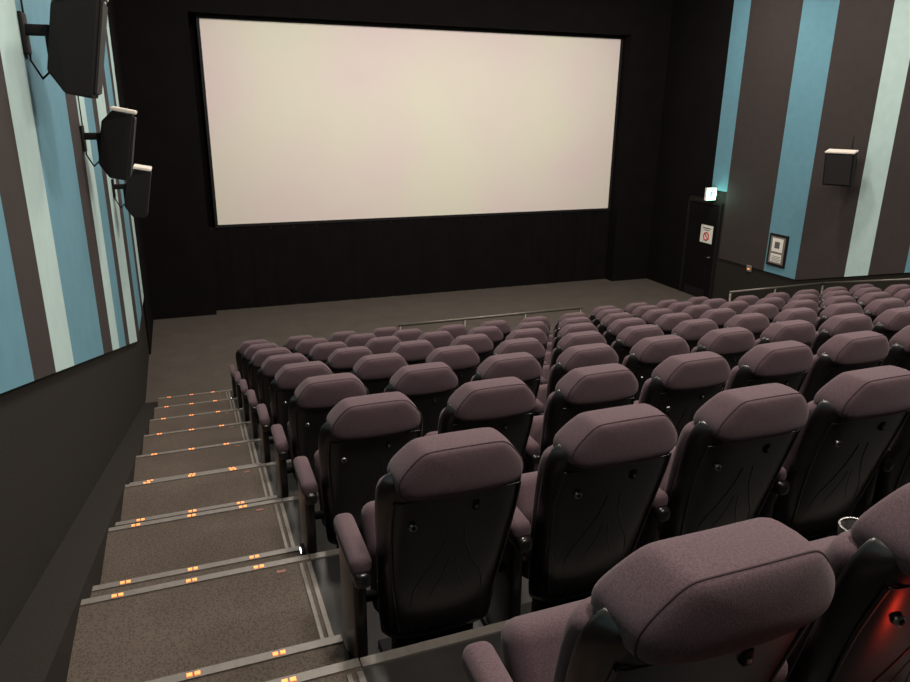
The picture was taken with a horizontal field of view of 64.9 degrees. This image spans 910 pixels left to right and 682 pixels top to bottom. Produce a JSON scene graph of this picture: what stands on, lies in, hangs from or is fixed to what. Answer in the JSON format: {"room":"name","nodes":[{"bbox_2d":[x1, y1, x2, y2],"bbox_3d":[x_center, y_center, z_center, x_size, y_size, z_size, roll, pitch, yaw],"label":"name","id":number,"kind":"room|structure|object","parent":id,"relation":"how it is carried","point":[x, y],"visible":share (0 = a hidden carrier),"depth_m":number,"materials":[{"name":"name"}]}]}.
{"room":"auditorium","nodes":[
{"label":"auditorium","id":0,"kind":"room"},
{"bbox_2d":[0,307,148,645],"bbox_3d":[-3.349,-1.396,6.239,0.200,7.100,18.070,-6,19,-20],"label":"wall","id":1,"kind":"structure","parent":0,"point":[60,431],"depth_m":3.80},
{"bbox_2d":[0,0,143,393],"bbox_3d":[-2.727,-1.475,4.844,0.028,6.050,14.600,-6,19,-20],"label":"panelling","id":2,"kind":"object","parent":1,"relation":"attached to","point":[71,290],"visible":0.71,"depth_m":4.46,"materials":[{"name":"teal paint"}]},
{"bbox_2d":[17,0,108,98],"bbox_3d":[-2.242,-1.836,4.129,0.461,0.827,0.400,-6,19,-20],"label":"wall speaker","id":3,"kind":"object","parent":2,"relation":"attached to","point":[75,34],"visible":1,"depth_m":4.03,"materials":[{"name":"black"}]},
{"bbox_2d":[77,96,136,179],"bbox_3d":[-3.029,-1.848,6.290,0.461,0.827,0.400,-6,19,-20],"label":"wall speaker","id":4,"kind":"object","parent":2,"relation":"attached to","point":[116,138],"visible":1,"depth_m":6.18,"materials":[{"name":"black"}]},
{"bbox_2d":[111,164,151,217],"bbox_3d":[-3.904,-1.923,8.676,0.461,0.827,0.400,-6,19,-20],"label":"wall speaker","id":5,"kind":"object","parent":2,"relation":"attached to","point":[136,190],"visible":0.93,"depth_m":8.57,"materials":[{"name":"black"}]},
{"bbox_2d":[0,401,157,681],"bbox_3d":[-2.205,1.432,4.532,0.207,2.809,12.156,-6,19,-20],"label":"baseboard","id":6,"kind":"structure","parent":1,"relation":"attached to","point":[37,647],"depth_m":3.20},
{"bbox_2d":[106,0,153,353],"bbox_3d":[-5.721,-3.466,12.489,0.028,7.085,2.265,-6,19,-20],"label":"panelling","id":7,"kind":"object","parent":1,"relation":"attached to","point":[147,305],"visible":0.56,"depth_m":12.53,"materials":[{"name":"fabric"}]},
{"bbox_2d":[114,0,672,319],"bbox_3d":[-0.702,-4.537,15.927,11.970,7.100,0.900,-6,19,-20],"label":"wall","id":8,"kind":"structure","parent":0,"point":[158,39],"depth_m":14.53,"materials":[{"name":"black fabric"}]},
{"bbox_2d":[196,14,623,227],"bbox_3d":[-0.514,-4.743,15.810,9.466,4.039,0.080,-6,19,-20],"label":"screen","id":9,"kind":"object","parent":8,"relation":"attached to","point":[307,121],"visible":1,"depth_m":15.54,"materials":[{"name":"fabric"}]},
{"bbox_2d":[145,278,695,402],"bbox_3d":[2.301,1.460,9.443,12.370,0.200,18.070,-6,19,-20],"label":"floor","id":10,"kind":"structure","parent":0,"point":[195,354],"depth_m":14.87,"materials":[{"name":"carpet"}]},
{"bbox_2d":[66,390,366,681],"bbox_3d":[-1.651,1.403,4.720,0.960,2.759,12.114,-6,19,-20],"label":"stairs","id":11,"kind":"structure","parent":10,"relation":"on","point":[205,578],"depth_m":3.23,"materials":[{"name":"carpet"}]},
{"bbox_2d":[230,389,531,681],"bbox_3d":[3.478,0.902,6.438,9.898,2.755,11.822,-6,19,-20],"label":"platform","id":12,"kind":"object","parent":10,"relation":"on","point":[439,659],"visible":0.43,"depth_m":2.49,"materials":[{"name":"concrete"}]},
{"bbox_2d":[229,339,268,398],"bbox_3d":[-2.627,0.435,9.509,0.689,1.051,0.557,-8,20,-24],"label":"seat","id":13,"kind":"object","parent":12,"relation":"on","point":[245,344],"visible":0.2,"depth_m":9.20,"materials":[{"name":"purple fabric"}]},
{"bbox_2d":[233,343,278,408],"bbox_3d":[-2.259,0.477,8.510,0.689,1.051,0.557,-8,20,-24],"label":"seat","id":14,"kind":"object","parent":12,"relation":"on","point":[251,350],"visible":0.22,"depth_m":8.20,"materials":[{"name":"purple fabric"}]},
{"bbox_2d":[239,347,290,421],"bbox_3d":[-1.891,0.519,7.510,0.689,1.051,0.557,-8,20,-24],"label":"seat","id":15,"kind":"object","parent":12,"relation":"on","point":[261,355],"visible":0.29,"depth_m":7.19,"materials":[{"name":"purple fabric"}]},
{"bbox_2d":[246,353,308,439],"bbox_3d":[-1.523,0.561,6.510,0.689,1.051,0.557,-8,20,-24],"label":"seat","id":16,"kind":"object","parent":12,"relation":"on","point":[266,374],"visible":0.31,"depth_m":6.20,"materials":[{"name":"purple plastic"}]},
{"bbox_2d":[256,361,333,462],"bbox_3d":[-1.155,0.603,5.511,0.689,1.051,0.557,-8,20,-24],"label":"seat","id":17,"kind":"object","parent":12,"relation":"on","point":[288,377],"visible":0.39,"depth_m":5.19,"materials":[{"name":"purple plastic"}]},
{"bbox_2d":[282,335,312,352],"bbox_3d":[-2.068,0.370,9.723,0.610,1.046,0.574,-6,19,-20],"label":"seat","id":18,"kind":"object","parent":12,"relation":"on","point":[291,342],"visible":0.2,"depth_m":9.30,"materials":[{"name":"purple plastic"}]},
{"bbox_2d":[293,338,327,357],"bbox_3d":[-1.700,0.412,8.723,0.610,1.046,0.574,-6,19,-20],"label":"seat","id":19,"kind":"object","parent":12,"relation":"on","point":[304,346],"visible":0.16,"depth_m":8.30,"materials":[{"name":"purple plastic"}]},
{"bbox_2d":[271,373,369,498],"bbox_3d":[-0.787,0.645,4.511,0.689,1.051,0.557,-8,20,-24],"label":"seat","id":20,"kind":"object","parent":12,"relation":"on","point":[310,405],"visible":0.45,"depth_m":4.20,"materials":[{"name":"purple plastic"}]},
{"bbox_2d":[307,341,347,363],"bbox_3d":[-1.332,0.455,7.724,0.610,1.046,0.574,-6,19,-20],"label":"seat","id":21,"kind":"object","parent":12,"relation":"on","point":[321,352],"visible":0.16,"depth_m":7.31,"materials":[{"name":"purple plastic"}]},
{"bbox_2d":[328,331,356,342],"bbox_3d":[-1.526,0.312,9.920,0.610,1.046,0.574,-6,19,-20],"label":"seat","id":22,"kind":"object","parent":12,"relation":"on","point":[341,336],"visible":0.09,"depth_m":9.50,"materials":[{"name":"purple fabric"}]},
{"bbox_2d":[325,346,372,373],"bbox_3d":[-0.964,0.496,6.724,0.610,1.046,0.574,-6,19,-20],"label":"seat","id":23,"kind":"object","parent":12,"relation":"on","point":[341,360],"visible":0.2,"depth_m":6.32,"materials":[{"name":"purple fabric"}]},
{"bbox_2d":[293,392,422,555],"bbox_3d":[-0.419,0.687,3.511,0.689,1.051,0.557,-8,20,-24],"label":"seat","id":24,"kind":"object","parent":12,"relation":"on","point":[359,437],"visible":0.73,"depth_m":3.25,"materials":[{"name":"black plastic"}]},
{"bbox_2d":[344,333,375,346],"bbox_3d":[-1.158,0.354,8.921,0.610,1.046,0.574,-6,19,-20],"label":"seat","id":25,"kind":"object","parent":12,"relation":"on","point":[354,340],"visible":0.19,"depth_m":8.50,"materials":[{"name":"purple fabric"}]},
{"bbox_2d":[350,352,407,393],"bbox_3d":[-0.596,0.539,5.724,0.610,1.046,0.574,-6,19,-20],"label":"seat","id":26,"kind":"object","parent":12,"relation":"on","point":[375,371],"visible":0.35,"depth_m":5.33,"materials":[{"name":"purple fabric"}]},
{"bbox_2d":[365,336,400,353],"bbox_3d":[-0.790,0.396,7.921,0.610,1.046,0.574,-6,19,-20],"label":"seat","id":27,"kind":"object","parent":12,"relation":"on","point":[378,345],"visible":0.16,"depth_m":7.51,"materials":[{"name":"purple fabric"}]},
{"bbox_2d":[372,327,397,336],"bbox_3d":[-0.984,0.254,10.117,0.610,1.046,0.574,-6,19,-20],"label":"seat","id":28,"kind":"object","parent":12,"relation":"on","point":[385,331],"visible":0.12,"depth_m":9.70,"materials":[{"name":"purple fabric"}]},
{"bbox_2d":[392,328,422,341],"bbox_3d":[-0.616,0.296,9.118,0.610,1.046,0.574,-6,19,-20],"label":"seat","id":29,"kind":"object","parent":12,"relation":"on","point":[403,335],"visible":0.2,"depth_m":8.71,"materials":[{"name":"purple fabric"}]},
{"bbox_2d":[390,340,434,364],"bbox_3d":[-0.422,0.438,6.921,0.610,1.046,0.574,-6,19,-20],"label":"seat","id":30,"kind":"object","parent":12,"relation":"on","point":[413,352],"visible":0.24,"depth_m":6.53,"materials":[{"name":"purple fabric"}]},
{"bbox_2d":[384,362,458,436],"bbox_3d":[-0.228,0.581,4.725,0.610,1.046,0.574,-6,19,-20],"label":"seat","id":31,"kind":"object","parent":12,"relation":"on","point":[430,386],"visible":0.42,"depth_m":4.36,"materials":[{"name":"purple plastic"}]},
{"bbox_2d":[333,427,532,660],"bbox_3d":[-0.051,0.729,2.512,0.689,1.051,0.557,-8,20,-24],"label":"seat","id":32,"kind":"object","parent":12,"relation":"on","point":[446,535],"visible":0.97,"depth_m":2.34,"materials":[{"name":"black plastic"}]},
{"bbox_2d":[417,331,453,348],"bbox_3d":[-0.247,0.338,8.118,0.610,1.046,0.574,-6,19,-20],"label":"seat","id":33,"kind":"object","parent":12,"relation":"on","point":[438,339],"visible":0.23,"depth_m":7.72,"materials":[{"name":"purple fabric"}]},
{"bbox_2d":[425,345,479,386],"bbox_3d":[-0.054,0.480,5.922,0.610,1.046,0.574,-6,19,-20],"label":"seat","id":34,"kind":"object","parent":12,"relation":"on","point":[463,360],"visible":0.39,"depth_m":5.55,"materials":[{"name":"purple fabric"}]},
{"bbox_2d":[437,324,468,338],"bbox_3d":[-0.073,0.237,9.315,0.610,1.046,0.574,-6,19,-20],"label":"seat","id":35,"kind":"object","parent":12,"relation":"on","point":[456,330],"visible":0.16,"depth_m":8.92,"materials":[{"name":"purple fabric"}]},
{"bbox_2d":[449,334,493,363],"bbox_3d":[0.121,0.380,7.119,0.610,1.046,0.574,-6,19,-20],"label":"seat","id":36,"kind":"object","parent":12,"relation":"on","point":[482,344],"visible":0.23,"depth_m":6.74,"materials":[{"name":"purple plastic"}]},
{"bbox_2d":[425,377,540,473],"bbox_3d":[0.140,0.623,3.725,0.610,1.046,0.574,-6,19,-20],"label":"seat","id":37,"kind":"object","parent":12,"relation":"on","point":[506,405],"visible":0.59,"depth_m":3.36,"materials":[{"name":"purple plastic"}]},
{"bbox_2d":[466,326,502,352],"bbox_3d":[0.295,0.280,8.315,0.610,1.046,0.574,-6,19,-20],"label":"seat","id":38,"kind":"object","parent":12,"relation":"on","point":[494,333],"visible":0.19,"depth_m":7.94,"materials":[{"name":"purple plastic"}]},
{"bbox_2d":[398,306,582,333],"bbox_3d":[0.564,0.014,10.393,2.910,0.820,0.090,-6,19,-20],"label":"handrail","id":39,"kind":"object","parent":12,"relation":"on","point":[581,307],"visible":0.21,"depth_m":10.23,"materials":[{"name":"grey"}]},
{"bbox_2d":[479,320,510,340],"bbox_3d":[0.469,0.179,9.512,0.610,1.046,0.574,-6,19,-20],"label":"seat","id":40,"kind":"object","parent":12,"relation":"on","point":[502,325],"visible":0.21,"depth_m":9.14,"materials":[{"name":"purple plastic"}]},
{"bbox_2d":[470,352,544,415],"bbox_3d":[0.314,0.522,4.922,0.610,1.046,0.574,-6,19,-20],"label":"seat","id":41,"kind":"object","parent":12,"relation":"on","point":[523,366],"visible":0.27,"depth_m":4.54,"materials":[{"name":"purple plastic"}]},
{"bbox_2d":[493,337,546,384],"bbox_3d":[0.489,0.422,6.119,0.610,1.046,0.574,-6,19,-20],"label":"seat","id":42,"kind":"object","parent":12,"relation":"on","point":[530,345],"visible":0.22,"depth_m":5.73,"materials":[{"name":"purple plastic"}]},
{"bbox_2d":[505,328,548,365],"bbox_3d":[0.663,0.322,7.316,0.610,1.046,0.574,-6,19,-20],"label":"seat","id":43,"kind":"object","parent":12,"relation":"on","point":[536,333],"visible":0.2,"depth_m":6.93,"materials":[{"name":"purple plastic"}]},
{"bbox_2d":[513,321,549,351],"bbox_3d":[0.837,0.221,8.513,0.610,1.046,0.574,-6,19,-20],"label":"seat","id":44,"kind":"object","parent":12,"relation":"on","point":[541,325],"visible":0.18,"depth_m":8.13,"materials":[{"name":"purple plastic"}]},
{"bbox_2d":[519,316,550,332],"bbox_3d":[1.012,0.121,9.710,0.610,1.046,0.574,-6,19,-20],"label":"seat","id":45,"kind":"object","parent":12,"relation":"on","point":[545,320],"visible":0.13,"depth_m":9.33,"materials":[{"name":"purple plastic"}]},
{"bbox_2d":[548,312,587,341],"bbox_3d":[1.554,0.062,9.907,0.610,1.046,0.574,-6,19,-20],"label":"seat","id":46,"kind":"object","parent":12,"relation":"on","point":[576,314],"visible":0.11,"depth_m":9.54,"materials":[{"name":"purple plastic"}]},
{"bbox_2d":[546,317,592,351],"bbox_3d":[1.379,0.163,8.710,0.610,1.046,0.574,-6,19,-20],"label":"seat","id":47,"kind":"object","parent":12,"relation":"on","point":[573,320],"visible":0.15,"depth_m":8.33,"materials":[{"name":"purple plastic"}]},
{"bbox_2d":[544,322,598,364],"bbox_3d":[1.205,0.263,7.513,0.610,1.046,0.574,-6,19,-20],"label":"seat","id":48,"kind":"object","parent":12,"relation":"on","point":[577,327],"visible":0.15,"depth_m":7.13,"materials":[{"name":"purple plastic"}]},
{"bbox_2d":[541,331,606,382],"bbox_3d":[1.031,0.364,6.316,0.610,1.046,0.574,-6,19,-20],"label":"seat","id":49,"kind":"object","parent":12,"relation":"on","point":[585,337],"visible":0.17,"depth_m":5.93,"materials":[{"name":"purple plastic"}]},
{"bbox_2d":[537,343,618,410],"bbox_3d":[0.857,0.464,5.119,0.610,1.046,0.574,-6,19,-20],"label":"seat","id":50,"kind":"object","parent":12,"relation":"on","point":[578,356],"visible":0.32,"depth_m":4.74,"materials":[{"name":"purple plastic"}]},
{"bbox_2d":[530,363,638,471],"bbox_3d":[0.682,0.564,3.922,0.610,1.046,0.574,-6,19,-20],"label":"seat","id":51,"kind":"object","parent":12,"relation":"on","point":[589,388],"visible":0.42,"depth_m":3.56,"materials":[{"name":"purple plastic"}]},
{"bbox_2d":[516,403,677,614],"bbox_3d":[0.508,0.665,2.725,0.610,1.046,0.574,-6,19,-20],"label":"seat","id":52,"kind":"object","parent":12,"relation":"on","point":[594,498],"visible":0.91,"depth_m":2.49,"materials":[{"name":"black plastic"}]},
{"bbox_2d":[589,305,615,320],"bbox_3d":[2.254,-0.090,11.284,0.689,1.051,0.557,-8,20,-24],"label":"seat","id":53,"kind":"object","parent":12,"relation":"on","point":[597,310],"visible":0.17,"depth_m":10.91,"materials":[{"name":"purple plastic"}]},
{"bbox_2d":[592,308,623,326],"bbox_3d":[2.096,0.004,10.104,0.610,1.046,0.574,-6,19,-20],"label":"seat","id":54,"kind":"object","parent":12,"relation":"on","point":[603,313],"visible":0.16,"depth_m":9.71,"materials":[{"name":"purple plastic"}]},
{"bbox_2d":[597,312,632,334],"bbox_3d":[1.922,0.105,8.907,0.610,1.046,0.574,-6,19,-20],"label":"seat","id":55,"kind":"object","parent":12,"relation":"on","point":[608,319],"visible":0.17,"depth_m":8.52,"materials":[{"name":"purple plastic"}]},
{"bbox_2d":[603,317,646,346],"bbox_3d":[1.748,0.205,7.710,0.610,1.046,0.574,-6,19,-20],"label":"seat","id":56,"kind":"object","parent":12,"relation":"on","point":[618,325],"visible":0.2,"depth_m":7.32,"materials":[{"name":"purple fabric"}]},
{"bbox_2d":[611,324,663,364],"bbox_3d":[1.573,0.305,6.513,0.610,1.046,0.574,-6,19,-20],"label":"seat","id":57,"kind":"object","parent":12,"relation":"on","point":[627,338],"visible":0.2,"depth_m":6.12,"materials":[{"name":"purple fabric"}]},
{"bbox_2d":[631,305,659,317],"bbox_3d":[2.638,-0.054,10.301,0.610,1.046,0.574,-6,19,-20],"label":"seat","id":58,"kind":"object","parent":12,"relation":"on","point":[639,311],"visible":0.14,"depth_m":9.88,"materials":[{"name":"purple fabric"}]},
{"bbox_2d":[462,517,834,681],"bbox_3d":[0.394,0.769,1.520,0.689,1.051,0.557,-8,20,-24],"label":"seat","id":59,"kind":"object","parent":12,"relation":"on","point":[731,602],"visible":1,"depth_m":1.17,"materials":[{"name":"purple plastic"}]},
{"bbox_2d":[622,335,689,400],"bbox_3d":[1.399,0.406,5.316,0.610,1.046,0.574,-6,19,-20],"label":"seat","id":60,"kind":"object","parent":12,"relation":"on","point":[648,353],"visible":0.32,"depth_m":4.93,"materials":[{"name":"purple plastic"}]},
{"bbox_2d":[641,308,673,324],"bbox_3d":[2.464,0.046,9.104,0.610,1.046,0.574,-6,19,-20],"label":"seat","id":61,"kind":"object","parent":12,"relation":"on","point":[650,316],"visible":0.17,"depth_m":8.69,"materials":[{"name":"purple fabric"}]},
{"bbox_2d":[654,312,692,334],"bbox_3d":[2.290,0.147,7.907,0.610,1.046,0.574,-6,19,-20],"label":"seat","id":62,"kind":"object","parent":12,"relation":"on","point":[667,323],"visible":0.13,"depth_m":7.49,"materials":[{"name":"purple fabric"}]},
{"bbox_2d":[668,302,693,312],"bbox_3d":[3.181,-0.112,10.498,0.610,1.046,0.574,-6,19,-20],"label":"seat","id":63,"kind":"object","parent":12,"relation":"on","point":[677,307],"visible":0.04,"depth_m":10.07,"materials":[{"name":"purple fabric"}]},
{"bbox_2d":[634,351,730,445],"bbox_3d":[1.225,0.506,4.120,0.610,1.046,0.574,-6,19,-20],"label":"seat","id":64,"kind":"object","parent":12,"relation":"on","point":[681,384],"visible":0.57,"depth_m":3.76,"materials":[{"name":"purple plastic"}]},
{"bbox_2d":[671,318,718,352],"bbox_3d":[2.116,0.247,6.710,0.610,1.046,0.574,-6,19,-20],"label":"seat","id":65,"kind":"object","parent":12,"relation":"on","point":[692,331],"visible":0.26,"depth_m":6.31,"materials":[{"name":"purple fabric"}]},
{"bbox_2d":[682,304,711,318],"bbox_3d":[3.006,-0.012,9.302,0.610,1.046,0.574,-6,19,-20],"label":"seat","id":66,"kind":"object","parent":12,"relation":"on","point":[695,311],"visible":0.12,"depth_m":8.89,"materials":[{"name":"purple fabric"}]},
{"bbox_2d":[702,298,726,308],"bbox_3d":[3.723,-0.171,10.695,0.610,1.046,0.574,-6,19,-20],"label":"seat","id":67,"kind":"object","parent":12,"relation":"on","point":[716,303],"visible":0.12,"depth_m":10.28,"materials":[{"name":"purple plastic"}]},
{"bbox_2d":[699,308,736,328],"bbox_3d":[2.832,0.088,8.105,0.610,1.046,0.574,-6,19,-20],"label":"seat","id":68,"kind":"object","parent":12,"relation":"on","point":[720,316],"visible":0.14,"depth_m":7.70,"materials":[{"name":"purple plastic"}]},
{"bbox_2d":[691,327,754,383],"bbox_3d":[1.941,0.347,5.514,0.610,1.046,0.574,-6,19,-20],"label":"seat","id":69,"kind":"object","parent":12,"relation":"on","point":[731,343],"visible":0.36,"depth_m":5.12,"materials":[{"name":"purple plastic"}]},
{"bbox_2d":[656,383,808,540],"bbox_3d":[1.050,0.606,2.923,0.610,1.046,0.574,-6,19,-20],"label":"seat","id":70,"kind":"object","parent":12,"relation":"on","point":[724,467],"visible":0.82,"depth_m":2.64,"materials":[{"name":"black plastic"}]},
{"bbox_2d":[719,300,749,314],"bbox_3d":[3.549,-0.070,9.499,0.610,1.046,0.574,-6,19,-20],"label":"seat","id":71,"kind":"object","parent":12,"relation":"on","point":[740,306],"visible":0.09,"depth_m":9.10,"materials":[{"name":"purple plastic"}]},
{"bbox_2d":[733,295,758,305],"bbox_3d":[4.265,-0.229,10.893,0.610,1.046,0.574,-6,19,-20],"label":"seat","id":72,"kind":"object","parent":12,"relation":"on","point":[751,299],"visible":0.12,"depth_m":10.49,"materials":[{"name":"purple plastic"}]},
{"bbox_2d":[724,313,769,340],"bbox_3d":[2.658,0.189,6.908,0.610,1.046,0.574,-6,19,-20],"label":"seat","id":73,"kind":"object","parent":12,"relation":"on","point":[756,323],"visible":0.2,"depth_m":6.51,"materials":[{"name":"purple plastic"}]},
{"bbox_2d":[742,303,778,322],"bbox_3d":[3.374,0.030,8.302,0.610,1.046,0.574,-6,19,-20],"label":"seat","id":74,"kind":"object","parent":12,"relation":"on","point":[771,311],"visible":0.18,"depth_m":7.91,"materials":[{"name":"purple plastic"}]},
{"bbox_2d":[724,340,813,391],"bbox_3d":[1.767,0.448,4.317,0.610,1.046,0.574,-6,19,-20],"label":"seat","id":75,"kind":"object","parent":12,"relation":"on","point":[786,363],"visible":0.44,"depth_m":3.94,"materials":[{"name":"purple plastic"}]},
{"bbox_2d":[754,297,784,311],"bbox_3d":[4.091,-0.129,9.696,0.610,1.046,0.574,-6,19,-20],"label":"seat","id":76,"kind":"object","parent":12,"relation":"on","point":[779,302],"visible":0.17,"depth_m":9.31,"materials":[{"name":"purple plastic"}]},
{"bbox_2d":[764,292,789,304],"bbox_3d":[4.808,-0.287,11.090,0.610,1.046,0.574,-6,19,-20],"label":"seat","id":77,"kind":"object","parent":12,"relation":"on","point":[783,295],"visible":0.15,"depth_m":10.70,"materials":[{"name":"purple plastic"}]},
{"bbox_2d":[754,320,815,346],"bbox_3d":[2.484,0.289,5.711,0.610,1.046,0.574,-6,19,-20],"label":"seat","id":78,"kind":"object","parent":12,"relation":"on","point":[802,331],"visible":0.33,"depth_m":5.31,"materials":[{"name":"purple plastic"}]},
{"bbox_2d":[769,307,817,325],"bbox_3d":[3.200,0.130,7.105,0.610,1.046,0.574,-6,19,-20],"label":"seat","id":79,"kind":"object","parent":12,"relation":"on","point":[803,313],"visible":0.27,"depth_m":6.71,"materials":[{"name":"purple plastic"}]},
{"bbox_2d":[779,299,817,312],"bbox_3d":[3.917,-0.028,8.499,0.610,1.046,0.574,-6,19,-20],"label":"seat","id":80,"kind":"object","parent":12,"relation":"on","point":[807,303],"visible":0.14,"depth_m":8.10,"materials":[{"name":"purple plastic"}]},
{"bbox_2d":[787,293,818,303],"bbox_3d":[4.633,-0.187,9.893,0.610,1.046,0.574,-6,19,-20],"label":"seat","id":81,"kind":"object","parent":12,"relation":"on","point":[813,297],"visible":0.11,"depth_m":9.50,"materials":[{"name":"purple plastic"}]},
{"bbox_2d":[728,278,909,301],"bbox_3d":[5.735,-0.487,11.334,2.080,1.299,1.790,-6,19,-20],"label":"handrail","id":82,"kind":"object","parent":12,"relation":"on","point":[900,279],"visible":0.34,"depth_m":11.87,"materials":[{"name":"grey"}]},
{"bbox_2d":[818,290,850,307],"bbox_3d":[5.176,-0.245,10.090,0.610,1.046,0.574,-6,19,-20],"label":"seat","id":83,"kind":"object","parent":12,"relation":"on","point":[838,292],"visible":0.09,"depth_m":9.71,"materials":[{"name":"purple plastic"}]},
{"bbox_2d":[817,295,855,316],"bbox_3d":[4.459,-0.087,8.696,0.610,1.046,0.574,-6,19,-20],"label":"seat","id":84,"kind":"object","parent":12,"relation":"on","point":[843,298],"visible":0.19,"depth_m":8.30,"materials":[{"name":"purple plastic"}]},
{"bbox_2d":[814,302,862,331],"bbox_3d":[3.743,0.072,7.302,0.610,1.046,0.574,-6,19,-20],"label":"seat","id":85,"kind":"object","parent":12,"relation":"on","point":[849,307],"visible":0.19,"depth_m":6.91,"materials":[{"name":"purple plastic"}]},
{"bbox_2d":[772,365,909,541],"bbox_3d":[1.593,0.548,3.120,0.610,1.046,0.574,-6,19,-20],"label":"seat","id":86,"kind":"object","parent":12,"relation":"on","point":[835,460],"visible":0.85,"depth_m":2.87,"materials":[{"name":"black plastic"}]},
{"bbox_2d":[809,313,872,355],"bbox_3d":[3.026,0.231,5.908,0.610,1.046,0.574,-6,19,-20],"label":"seat","id":87,"kind":"object","parent":12,"relation":"on","point":[852,322],"visible":0.27,"depth_m":5.52,"materials":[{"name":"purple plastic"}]},
{"bbox_2d":[799,331,888,402],"bbox_3d":[2.309,0.389,4.514,0.610,1.046,0.574,-6,19,-20],"label":"seat","id":88,"kind":"object","parent":12,"relation":"on","point":[845,352],"visible":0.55,"depth_m":4.14,"materials":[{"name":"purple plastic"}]},
{"bbox_2d":[785,483,909,681],"bbox_3d":[0.977,0.703,1.742,0.610,1.046,0.574,-6,19,-20],"label":"seat","id":89,"kind":"object","parent":12,"relation":"on","point":[863,635],"visible":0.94,"depth_m":1.44,"materials":[{"name":"black plastic"}]},
{"bbox_2d":[852,287,881,302],"bbox_3d":[5.718,-0.304,10.287,0.610,1.046,0.574,-6,19,-20],"label":"seat","id":90,"kind":"object","parent":12,"relation":"on","point":[859,293],"visible":0.12,"depth_m":9.89,"materials":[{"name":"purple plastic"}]},
{"bbox_2d":[856,291,891,309],"bbox_3d":[5.001,-0.145,8.893,0.610,1.046,0.574,-6,19,-20],"label":"seat","id":91,"kind":"object","parent":12,"relation":"on","point":[867,298],"visible":0.11,"depth_m":8.49,"materials":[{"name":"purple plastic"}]},
{"bbox_2d":[863,298,905,322],"bbox_3d":[4.285,0.014,7.499,0.610,1.046,0.574,-6,19,-20],"label":"seat","id":92,"kind":"object","parent":12,"relation":"on","point":[876,307],"visible":0.19,"depth_m":7.09,"materials":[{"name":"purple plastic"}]},
{"bbox_2d":[871,413,909,506],"bbox_3d":[2.135,0.490,3.317,0.610,1.046,0.574,-6,19,-20],"label":"seat","id":93,"kind":"object","parent":12,"relation":"on","point":[887,483],"visible":0.23,"depth_m":3.15,"materials":[{"name":"black plastic"}]},
{"bbox_2d":[872,307,909,341],"bbox_3d":[3.568,0.172,6.105,0.610,1.046,0.574,-6,19,-20],"label":"seat","id":94,"kind":"object","parent":12,"relation":"on","point":[890,322],"visible":0.23,"depth_m":5.70,"materials":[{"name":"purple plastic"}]},
{"bbox_2d":[880,325,909,370],"bbox_3d":[2.852,0.331,4.711,0.610,1.046,0.574,-6,19,-20],"label":"seat","id":95,"kind":"object","parent":12,"relation":"on","point":[898,355],"visible":0.17,"depth_m":4.35,"materials":[{"name":"fabric"}]},
{"bbox_2d":[883,284,909,296],"bbox_3d":[6.260,-0.362,10.485,0.610,1.046,0.574,-6,19,-20],"label":"seat","id":96,"kind":"object","parent":12,"relation":"on","point":[893,289],"visible":0.13,"depth_m":10.07,"materials":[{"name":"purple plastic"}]},
{"bbox_2d":[892,288,909,303],"bbox_3d":[5.544,-0.203,9.091,0.610,1.046,0.574,-6,19,-20],"label":"seat","id":97,"kind":"object","parent":12,"relation":"on","point":[904,294],"visible":0.09,"depth_m":8.68,"materials":[{"name":"purple fabric"}]},
{"bbox_2d":[690,190,909,301],"bbox_3d":[8.030,-2.620,10.377,0.200,7.100,18.070,-6,19,-20],"label":"wall","id":98,"kind":"structure","parent":0,"point":[729,276],"depth_m":15.08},
{"bbox_2d":[647,0,733,289],"bbox_3d":[5.406,-4.697,16.637,0.028,7.085,2.065,-6,19,-20],"label":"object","id":99,"kind":"structure","parent":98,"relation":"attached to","point":[700,30],"depth_m":16.55,"materials":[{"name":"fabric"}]},
{"bbox_2d":[678,198,723,298],"bbox_3d":[5.661,-2.121,16.599,0.090,2.230,1.140,-6,19,-20],"label":"door","id":100,"kind":"structure","parent":98,"relation":"in","point":[699,259],"depth_m":16.60,"materials":[{"name":"black"}]},
{"bbox_2d":[700,224,712,243],"bbox_3d":[5.732,-2.438,16.331,0.028,0.400,0.400,-6,19,-20],"label":"notice","id":101,"kind":"object","parent":100,"relation":"attached to","point":[706,234],"visible":1,"depth_m":16.32,"materials":[{"name":"white paper"}]},
{"bbox_2d":[712,0,750,191],"bbox_3d":[5.874,-5.504,15.111,0.028,4.590,0.500,-6,19,-20],"label":"panelling","id":102,"kind":"object","parent":98,"relation":"attached to","point":[741,9],"visible":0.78,"depth_m":15.19,"materials":[{"name":"blue paint"}]},
{"bbox_2d":[704,187,716,200],"bbox_3d":[5.671,-3.261,15.886,0.274,0.280,0.080,-6,19,-20],"label":"emergency exit sign","id":103,"kind":"object","parent":102,"relation":"attached to","point":[710,193],"visible":1,"depth_m":15.85,"materials":[{"name":"white plastic"}]},
{"bbox_2d":[719,0,909,279],"bbox_3d":[8.489,-2.631,8.770,0.028,6.050,14.300,-6,19,-20],"label":"panelling","id":104,"kind":"object","parent":98,"relation":"attached to","point":[818,76],"visible":1,"depth_m":13.18,"materials":[{"name":"blue paint"}]},
{"bbox_2d":[766,233,788,268],"bbox_3d":[6.487,-1.823,14.414,0.039,0.640,0.480,-6,19,-20],"label":"framed notice","id":105,"kind":"object","parent":104,"relation":"attached to","point":[778,244],"visible":1,"depth_m":14.38,"materials":[{"name":"black"}]},
{"bbox_2d":[822,137,858,186],"bbox_3d":[6.763,-3.119,12.446,0.598,0.827,0.540,-6,19,-20],"label":"wall speaker","id":106,"kind":"object","parent":104,"relation":"attached to","point":[839,164],"visible":1,"depth_m":12.39,"materials":[{"name":"black"}]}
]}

